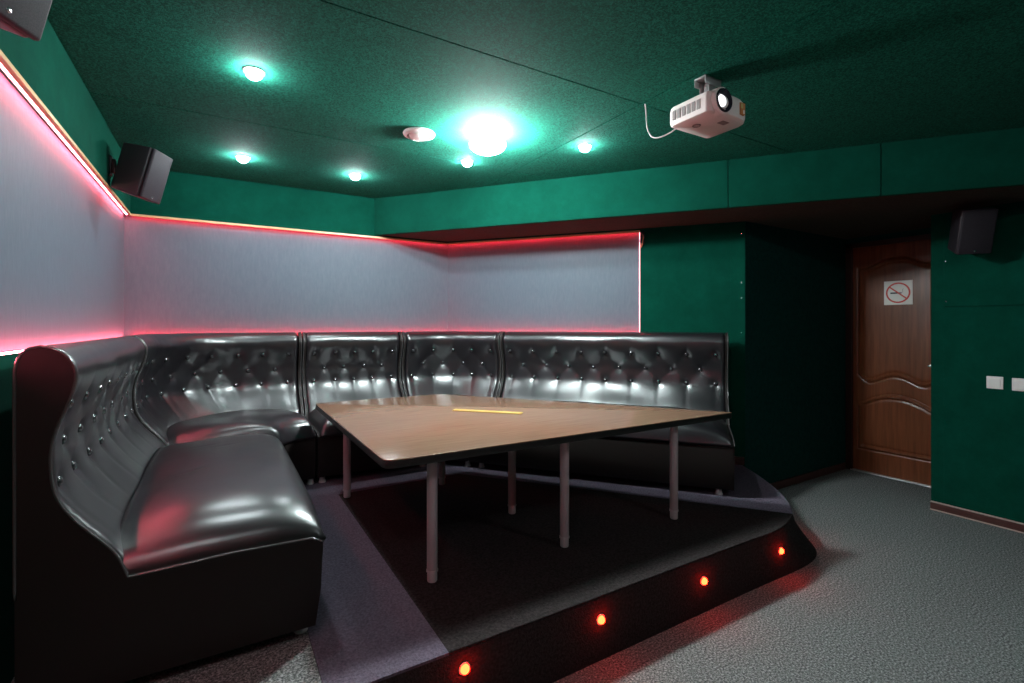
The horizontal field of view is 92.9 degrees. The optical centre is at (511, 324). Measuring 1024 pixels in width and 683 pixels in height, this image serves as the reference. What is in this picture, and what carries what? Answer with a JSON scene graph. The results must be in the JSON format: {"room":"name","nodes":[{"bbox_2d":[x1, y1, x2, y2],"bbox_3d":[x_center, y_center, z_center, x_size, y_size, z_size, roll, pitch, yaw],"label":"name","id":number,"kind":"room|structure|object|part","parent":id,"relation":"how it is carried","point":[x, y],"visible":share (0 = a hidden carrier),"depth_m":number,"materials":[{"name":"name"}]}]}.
{"room":"karaoke lounge room","nodes":[
{"label":"karaoke lounge room","id":0,"kind":"room"},
{"bbox_2d":[0,19,129,682],"bbox_3d":[-1.272,0.098,0.877,0.200,2.470,6.212,0,0,-31],"label":"wall","id":1,"kind":"structure","parent":0,"point":[45,65],"depth_m":1.71,"materials":[{"name":"green fabric"}]},
{"bbox_2d":[0,350,22,354],"bbox_3d":[-1.221,0.085,0.965,0.010,0.005,5.710,0,0,-31],"label":"led strip","id":2,"kind":"object","parent":1,"relation":"attached to","point":[12,352],"visible":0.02,"depth_m":1.49,"materials":[{"name":"red"}]},
{"bbox_2d":[0,0,52,40],"bbox_3d":[-1.097,-0.782,0.991,0.264,0.306,0.178,0,0,-7],"label":"wall speaker","id":3,"kind":"object","parent":1,"relation":"attached to","point":[23,18],"visible":1,"depth_m":1.04,"materials":[{"name":"black plastic"}]},
{"bbox_2d":[0,72,123,352],"bbox_3d":[-1.262,-0.345,0.965,0.012,0.867,5.752,0,0,-31],"label":"wall panel","id":4,"kind":"object","parent":1,"relation":"attached to","point":[62,235],"depth_m":1.92,"materials":[{"name":"paper"}]},
{"bbox_2d":[0,63,126,214],"bbox_3d":[-1.228,-0.775,0.960,0.010,0.006,5.710,0,0,-31],"label":"led strip","id":5,"kind":"object","parent":1,"relation":"attached to","point":[1,66],"visible":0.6,"depth_m":1.89,"materials":[{"name":"red plastic"}]},
{"bbox_2d":[109,142,172,203],"bbox_3d":[-2.154,-0.867,2.792,0.302,0.306,0.178,0,0,-7],"label":"wall speaker","id":6,"kind":"object","parent":1,"relation":"attached to","point":[142,172],"visible":1,"depth_m":2.72,"materials":[{"name":"black plastic"}]},
{"bbox_2d":[139,148,172,203],"bbox_3d":[-2.049,-0.851,2.804,0.089,0.275,0.176,0,0,-7],"label":"grille","id":7,"kind":"object","parent":6,"relation":"attached to","point":[154,166],"depth_m":2.76,"materials":[{"name":"black metal"}]},
{"bbox_2d":[0,49,639,244],"bbox_3d":[0.292,-0.774,1.880,3.539,0.017,5.724,0,0,-31],"label":"trim","id":8,"kind":"structure","parent":1,"relation":"attached to","point":[4,61],"depth_m":3.17,"materials":[{"name":"brown"}]},
{"bbox_2d":[123,171,446,242],"bbox_3d":[-1.696,0.098,4.128,2.816,2.470,0.200,0,0,-31],"label":"wall","id":9,"kind":"structure","parent":0,"point":[187,196],"depth_m":3.83,"materials":[{"name":"green paint"}]},
{"bbox_2d":[124,215,447,335],"bbox_3d":[-1.681,-0.345,4.073,2.465,0.867,0.012,0,0,-31],"label":"wall panel","id":10,"kind":"object","parent":9,"relation":"attached to","point":[180,276],"depth_m":3.92,"materials":[{"name":"paper"}]},
{"bbox_2d":[47,0,1023,197],"bbox_3d":[1.256,-1.167,2.334,6.235,0.100,6.512,0,0,-31],"label":"ceiling","id":11,"kind":"structure","parent":0,"point":[339,91],"depth_m":2.20,"materials":[{"name":"green paint"}]},
{"bbox_2d":[235,155,250,162],"bbox_3d":[-1.789,-1.099,3.238,0.092,0.036,0.092,0,0,-31],"label":"recessed light","id":12,"kind":"object","parent":11,"relation":"in","point":[242,158],"visible":1,"depth_m":3.22,"materials":[{"name":"white"}]},
{"bbox_3d":[-1.789,-1.098,3.238,0.066,0.034,0.066,0,0,-31],"label":"bulb","id":13,"kind":"part","parent":12,"relation":"part of","materials":[{"name":"white glass"}]},
{"bbox_2d":[242,65,265,80],"bbox_3d":[-1.135,-1.099,2.141,0.092,0.036,0.092,0,0,-31],"label":"recessed light","id":14,"kind":"object","parent":11,"relation":"in","point":[252,72],"visible":1,"depth_m":2.12,"materials":[{"name":"silver metal"}]},
{"bbox_3d":[-1.135,-1.098,2.141,0.066,0.034,0.066,0,0,-31],"label":"bulb","id":15,"kind":"part","parent":14,"relation":"part of","materials":[{"name":"white glass"}]},
{"bbox_2d":[349,173,361,179],"bbox_3d":[-1.168,-1.099,3.626,0.092,0.036,0.092,0,0,-31],"label":"recessed light","id":16,"kind":"object","parent":11,"relation":"in","point":[355,176],"visible":1,"depth_m":3.60,"materials":[{"name":"white"}]},
{"bbox_3d":[-1.168,-1.098,3.626,0.066,0.034,0.066,0,0,-31],"label":"bulb","id":17,"kind":"part","parent":16,"relation":"part of","materials":[{"name":"white glass"}]},
{"bbox_2d":[403,127,434,140],"bbox_3d":[-0.541,-1.102,2.833,0.184,0.030,0.184,0,0,-31],"label":"smoke detector","id":18,"kind":"object","parent":11,"relation":"in","point":[413,133],"visible":1,"depth_m":2.80,"materials":[{"name":"white plastic"}]},
{"bbox_2d":[460,159,473,166],"bbox_3d":[-0.305,-1.099,3.315,0.092,0.036,0.092,0,0,-31],"label":"recessed light","id":19,"kind":"object","parent":11,"relation":"in","point":[466,162],"visible":1,"depth_m":3.29,"materials":[{"name":"white"}]},
{"bbox_3d":[-0.305,-1.098,3.315,0.066,0.034,0.066,0,0,-31],"label":"bulb","id":20,"kind":"part","parent":19,"relation":"part of","materials":[{"name":"white glass"}]},
{"bbox_2d":[470,130,505,155],"bbox_3d":[-0.142,-1.061,2.853,0.210,0.112,0.210,0,0,-31],"label":"ceiling lamp","id":21,"kind":"object","parent":11,"relation":"attached to","point":[487,142],"visible":1,"depth_m":2.79,"materials":[{"name":"white plastic"}]},
{"bbox_2d":[578,143,591,151],"bbox_3d":[0.455,-1.099,3.039,0.092,0.036,0.092,0,0,-31],"label":"recessed light","id":22,"kind":"object","parent":11,"relation":"in","point":[585,147],"visible":1,"depth_m":3.01,"materials":[{"name":"white"}]},
{"bbox_3d":[0.455,-1.098,3.039,0.066,0.034,0.066,0,0,-31],"label":"bulb","id":23,"kind":"part","parent":22,"relation":"part of","materials":[{"name":"white glass"}]},
{"bbox_2d":[644,104,675,138],"bbox_3d":[0.735,-1.016,2.360,0.019,0.211,0.244,0,0,-33],"label":"cable","id":24,"kind":"object","parent":11,"relation":"hanging from","point":[644,104],"visible":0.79,"depth_m":2.42,"materials":[{"name":"grey plastic"}]},
{"bbox_2d":[670,74,744,137],"bbox_3d":[0.895,-1.005,2.192,0.276,0.224,0.243,0,0,-31],"label":"projector","id":25,"kind":"object","parent":11,"relation":"attached to","point":[713,112],"visible":1,"depth_m":2.14,"materials":[{"name":"white plastic"}]},
{"bbox_2d":[672,99,699,120],"bbox_3d":[0.767,-0.946,2.143,0.005,0.042,0.149,0,0,-31],"label":"vent","id":26,"kind":"object","parent":25,"relation":"attached to","point":[690,108],"depth_m":2.14,"materials":[{"name":"grey plastic"}]},
{"bbox_2d":[447,222,744,466],"bbox_3d":[0.619,0.108,4.284,2.576,2.450,0.172,0,0,21],"label":"wall","id":27,"kind":"structure","parent":0,"point":[685,271],"depth_m":3.90,"materials":[{"name":"green fabric"}]},
{"bbox_2d":[448,233,638,331],"bbox_3d":[0.228,-0.345,4.388,1.809,0.867,0.012,0,0,21],"label":"wall panel","id":28,"kind":"object","parent":27,"relation":"attached to","point":[582,283],"depth_m":4.35,"materials":[{"name":"paper"}]},
{"bbox_2d":[639,232,639,331],"bbox_3d":[1.057,-0.344,4.032,0.006,0.847,0.010,0,0,21],"label":"led strip","id":29,"kind":"object","parent":27,"relation":"attached to","point":[639,232],"visible":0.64,"depth_m":4.03,"materials":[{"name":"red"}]},
{"bbox_2d":[639,232,644,247],"bbox_3d":[1.068,-0.702,4.007,0.048,0.136,0.025,0,0,21],"label":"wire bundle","id":30,"kind":"object","parent":27,"relation":"hanging from","point":[642,233],"visible":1,"depth_m":4.00,"materials":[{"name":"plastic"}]},
{"bbox_2d":[383,186,1023,241],"bbox_3d":[1.593,-0.962,4.262,5.285,0.330,1.856,0,0,21],"label":"soffit","id":31,"kind":"object","parent":27,"relation":"attached to","point":[871,216],"depth_m":3.64,"materials":[{"name":"paint"}]},
{"bbox_2d":[731,222,744,457],"bbox_3d":[1.745,0.115,3.763,0.100,1.820,0.008,0,0,21],"label":"trim","id":32,"kind":"structure","parent":27,"relation":"attached to","point":[737,240],"depth_m":3.76,"materials":[{"name":"green fabric"}]},
{"bbox_2d":[735,456,743,464],"bbox_3d":[1.648,1.045,3.796,0.295,0.060,0.014,0,0,21],"label":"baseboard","id":33,"kind":"structure","parent":27,"relation":"attached to","point":[738,460],"depth_m":3.75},
{"bbox_2d":[553,469,1023,682],"bbox_3d":[1.256,1.383,2.334,6.235,0.100,6.512,0,0,-31],"label":"floor","id":34,"kind":"structure","parent":0,"point":[896,588],"depth_m":2.25,"materials":[{"name":"grey carpet"}]},
{"bbox_2d":[11,460,816,682],"bbox_3d":[-0.240,1.204,3.225,3.985,0.258,2.836,0,0,-31],"label":"platform","id":35,"kind":"object","parent":34,"relation":"on","point":[506,599],"visible":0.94,"depth_m":2.18,"materials":[{"name":"carpet"}]},
{"bbox_2d":[12,335,325,682],"bbox_3d":[-1.369,0.564,2.134,0.788,1.021,1.516,0,0,-31],"label":"sofa","id":36,"kind":"object","parent":35,"relation":"on","point":[135,555],"visible":1,"depth_m":1.50,"materials":[{"name":"black leather"}]},
{"bbox_3d":[-1.600,0.544,1.995,0.247,0.973,1.484,0,0,-31],"label":"backrest","id":37,"kind":"part","parent":36,"relation":"part of","materials":[{"name":"black leather"}]},
{"bbox_3d":[-1.755,0.544,2.771,0.772,0.973,0.018,0,0,-31],"label":"panel","id":38,"kind":"part","parent":36,"relation":"part of","materials":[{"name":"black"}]},
{"bbox_3d":[-1.283,0.675,2.185,0.589,0.167,1.484,0,0,-31],"label":"seat","id":39,"kind":"part","parent":36,"relation":"part of","materials":[{"name":"black leather"}]},
{"bbox_2d":[132,332,315,484],"bbox_3d":[-1.903,0.564,3.254,1.023,1.021,0.944,0,0,-31],"label":"sofa","id":40,"kind":"object","parent":35,"relation":"on","point":[190,387],"visible":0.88,"depth_m":3.35,"materials":[{"name":"black leather"}]},
{"bbox_3d":[-2.050,0.544,3.298,0.604,0.973,1.326,0,0,17],"label":"backrest","id":41,"kind":"part","parent":40,"relation":"part of","materials":[{"name":"black leather"}]},
{"bbox_3d":[-1.771,0.676,3.221,0.815,0.167,0.737,0,0,-31],"label":"seat","id":42,"kind":"part","parent":40,"relation":"part of","materials":[{"name":"black leather"}]},
{"bbox_3d":[-1.518,0.544,3.580,0.018,0.973,0.772,0,0,-31],"label":"panel","id":43,"kind":"part","parent":40,"relation":"part of","materials":[{"name":"black leather"}]},
{"bbox_2d":[301,331,425,482],"bbox_3d":[-1.154,0.564,3.794,0.802,1.021,0.788,0,0,-31],"label":"sofa","id":44,"kind":"object","parent":35,"relation":"on","point":[335,366],"visible":0.56,"depth_m":3.96,"materials":[{"name":"black leather"}]},
{"bbox_3d":[-1.489,0.544,3.598,0.018,0.973,0.772,0,0,-31],"label":"panel","id":45,"kind":"part","parent":44,"relation":"part of","materials":[{"name":"black leather"}]},
{"bbox_3d":[-1.103,0.675,3.708,0.770,0.167,0.589,0,0,-31],"label":"seat","id":46,"kind":"part","parent":44,"relation":"part of","materials":[{"name":"black leather"}]},
{"bbox_3d":[-1.293,0.544,4.025,0.770,0.973,0.247,0,0,-31],"label":"backrest","id":47,"kind":"part","parent":44,"relation":"part of","materials":[{"name":"black leather"}]},
{"bbox_3d":[-0.823,0.544,3.997,0.018,0.973,0.772,0,0,-31],"label":"panel","id":48,"kind":"part","parent":44,"relation":"part of","materials":[{"name":"black leather"}]},
{"bbox_2d":[401,331,501,466],"bbox_3d":[-0.425,0.566,4.145,0.816,1.018,0.933,0,0,-31],"label":"sofa","id":49,"kind":"object","parent":35,"relation":"on","point":[466,363],"visible":0.41,"depth_m":4.36,"materials":[{"name":"black leather"}]},
{"bbox_3d":[-0.794,0.544,4.014,0.018,0.973,0.772,0,0,-31],"label":"panel","id":50,"kind":"part","parent":49,"relation":"part of","materials":[{"name":"black leather"}]},
{"bbox_3d":[-0.535,0.544,4.343,0.864,0.973,0.373,0,0,-1],"label":"backrest","id":51,"kind":"part","parent":49,"relation":"part of","materials":[{"name":"black leather"}]},
{"bbox_3d":[-0.220,0.544,4.016,0.018,0.973,0.772,0,0,21],"label":"panel","id":52,"kind":"part","parent":49,"relation":"part of","materials":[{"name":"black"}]},
{"bbox_2d":[458,661,469,675],"bbox_3d":[-0.156,1.147,1.621,0.044,0.044,0.022,0,0,-31],"label":"step light","id":53,"kind":"object","parent":35,"relation":"attached to","point":[464,668],"visible":1,"depth_m":1.62,"materials":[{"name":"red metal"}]},
{"bbox_2d":[316,394,731,582],"bbox_3d":[-0.001,0.790,3.007,2.036,0.570,1.608,0,0,-31],"label":"table","id":54,"kind":"object","parent":35,"relation":"on","point":[396,432],"depth_m":2.52,"materials":[{"name":"laminate"}]},
{"bbox_3d":[-1.031,0.784,3.044,0.064,0.481,0.064,0,0,-31],"label":"leg","id":55,"kind":"part","parent":54,"relation":"part of","materials":[{"name":"grey paint"}]},
{"bbox_3d":[-0.335,0.784,2.047,0.064,0.481,0.064,0,0,-31],"label":"leg","id":56,"kind":"part","parent":54,"relation":"part of","materials":[{"name":"grey paint"}]},
{"bbox_3d":[-0.473,0.784,3.290,0.064,0.481,0.064,0,0,-31],"label":"leg","id":57,"kind":"part","parent":54,"relation":"part of","materials":[{"name":"grey paint"}]},
{"bbox_3d":[-0.146,0.507,2.856,0.422,0.005,0.050,0,0,16],"label":"strip","id":58,"kind":"part","parent":54,"relation":"part of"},
{"bbox_3d":[0.000,0.784,2.784,0.064,0.481,0.064,0,0,-31],"label":"leg","id":59,"kind":"part","parent":54,"relation":"part of","materials":[{"name":"grey paint"}]},
{"bbox_3d":[0.255,0.784,2.369,0.064,0.481,0.064,0,0,-31],"label":"leg","id":60,"kind":"part","parent":54,"relation":"part of","materials":[{"name":"grey paint"}]},
{"bbox_3d":[0.900,0.784,2.708,0.064,0.481,0.064,0,0,-31],"label":"leg","id":61,"kind":"part","parent":54,"relation":"part of","materials":[{"name":"grey paint"}]},
{"bbox_2d":[596,613,604,624],"bbox_3d":[0.354,1.168,1.927,0.044,0.044,0.022,0,0,-31],"label":"step light","id":62,"kind":"object","parent":35,"relation":"attached to","point":[600,619],"visible":1,"depth_m":1.92,"materials":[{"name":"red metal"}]},
{"bbox_2d":[469,331,734,495],"bbox_3d":[0.655,0.564,3.682,1.830,1.021,0.788,0,0,21],"label":"sofa","id":63,"kind":"object","parent":35,"relation":"on","point":[675,370],"visible":0.66,"depth_m":3.74,"materials":[{"name":"black leather"}]},
{"bbox_3d":[-0.188,0.544,4.003,0.018,0.973,0.772,0,0,21],"label":"panel","id":64,"kind":"part","parent":63,"relation":"part of","materials":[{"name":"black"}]},
{"bbox_3d":[0.750,0.544,3.934,1.798,0.973,0.246,0,0,21],"label":"backrest","id":65,"kind":"part","parent":63,"relation":"part of","materials":[{"name":"black leather"}]},
{"bbox_3d":[0.620,0.676,3.588,1.798,0.167,0.589,0,0,21],"label":"seat","id":66,"kind":"part","parent":63,"relation":"part of","materials":[{"name":"black leather"}]},
{"bbox_3d":[1.500,0.544,3.367,0.018,0.973,0.772,0,0,21],"label":"panel","id":67,"kind":"part","parent":63,"relation":"part of","materials":[{"name":"black leather"}]},
{"bbox_2d":[700,576,707,585],"bbox_3d":[0.889,1.183,2.248,0.044,0.044,0.022,0,0,-31],"label":"step light","id":68,"kind":"object","parent":35,"relation":"attached to","point":[703,581],"visible":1,"depth_m":2.24,"materials":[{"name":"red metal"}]},
{"bbox_2d":[778,546,783,554],"bbox_3d":[1.422,1.193,2.569,0.044,0.044,0.022,0,0,-39],"label":"step light","id":69,"kind":"object","parent":35,"relation":"attached to","point":[780,550],"visible":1,"depth_m":2.56,"materials":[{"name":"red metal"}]},
{"bbox_2d":[745,221,845,482],"bbox_3d":[2.498,0.108,4.255,1.729,2.450,0.150,0,0,-31],"label":"wall","id":70,"kind":"structure","parent":0,"point":[795,280],"depth_m":4.09,"materials":[{"name":"fabric"}]},
{"bbox_2d":[770,462,845,488],"bbox_3d":[2.450,1.303,4.131,1.479,0.060,0.014,0,0,-31],"label":"baseboard","id":71,"kind":"structure","parent":70,"relation":"attached to","point":[828,470],"depth_m":4.18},
{"bbox_2d":[846,228,930,244],"bbox_3d":[3.510,0.108,4.005,0.150,2.450,1.521,0,0,-31],"label":"wall door","id":72,"kind":"structure","parent":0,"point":[926,230],"depth_m":4.24,"materials":[{"name":"wood"}]},
{"bbox_2d":[845,234,930,487],"bbox_3d":[3.330,0.293,4.221,0.138,2.080,0.760,0,0,-31],"label":"door","id":73,"kind":"structure","parent":72,"relation":"attached to","point":[888,347],"depth_m":4.26,"materials":[{"name":"brown wood"}]},
{"bbox_2d":[884,280,912,304],"bbox_3d":[3.325,-0.278,4.194,0.009,0.206,0.206,0,0,-31],"label":"sign","id":74,"kind":"object","parent":73,"relation":"attached to","point":[895,292],"visible":1,"depth_m":4.19,"materials":[{"name":"white paper"}]},
{"bbox_2d":[931,203,1011,511],"bbox_3d":[4.144,0.108,2.350,0.665,2.450,3.169,0,0,-31],"label":"wall","id":75,"kind":"structure","parent":0,"point":[937,221],"depth_m":3.51,"materials":[{"name":"green fabric"}]},
{"bbox_2d":[374,127,1023,234],"bbox_3d":[1.246,-0.955,3.385,5.250,0.324,0.030,0,0,21],"label":"ceiling beam","id":76,"kind":"structure","parent":75,"relation":"attached to","point":[988,159],"depth_m":3.27,"materials":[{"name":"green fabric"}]},
{"bbox_2d":[948,208,998,254],"bbox_3d":[3.026,-0.614,3.246,0.178,0.309,0.370,0,0,20],"label":"wall speaker","id":77,"kind":"object","parent":75,"relation":"attached to","point":[972,231],"visible":1,"depth_m":3.12,"materials":[{"name":"black plastic"}]},
{"bbox_2d":[930,500,1023,533],"bbox_3d":[3.843,1.302,2.167,0.019,0.063,3.165,0,0,-31],"label":"baseboard","id":78,"kind":"structure","parent":75,"relation":"attached to","point":[984,518],"depth_m":3.30,"materials":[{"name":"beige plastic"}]},
{"bbox_2d":[944,201,1023,522],"bbox_3d":[3.874,0.237,2.144,0.010,2.067,3.094,0,0,-31],"label":"wall panel","id":79,"kind":"object","parent":75,"relation":"attached to","point":[984,427],"depth_m":3.27,"materials":[{"name":"green fabric"}]},
{"bbox_2d":[986,376,1002,388],"bbox_3d":[3.207,0.383,3.235,0.015,0.082,0.082,0,0,-31],"label":"light switch","id":80,"kind":"object","parent":75,"relation":"attached to","point":[993,382],"visible":1,"depth_m":3.23,"materials":[{"name":"white plastic"}]},
{"bbox_2d":[1012,378,1023,391],"bbox_3d":[3.269,0.385,3.130,0.015,0.082,0.082,0,0,-31],"label":"light switch","id":81,"kind":"object","parent":75,"relation":"attached to","point":[1017,383],"visible":1,"depth_m":3.14,"materials":[{"name":"white plastic"}]}
]}

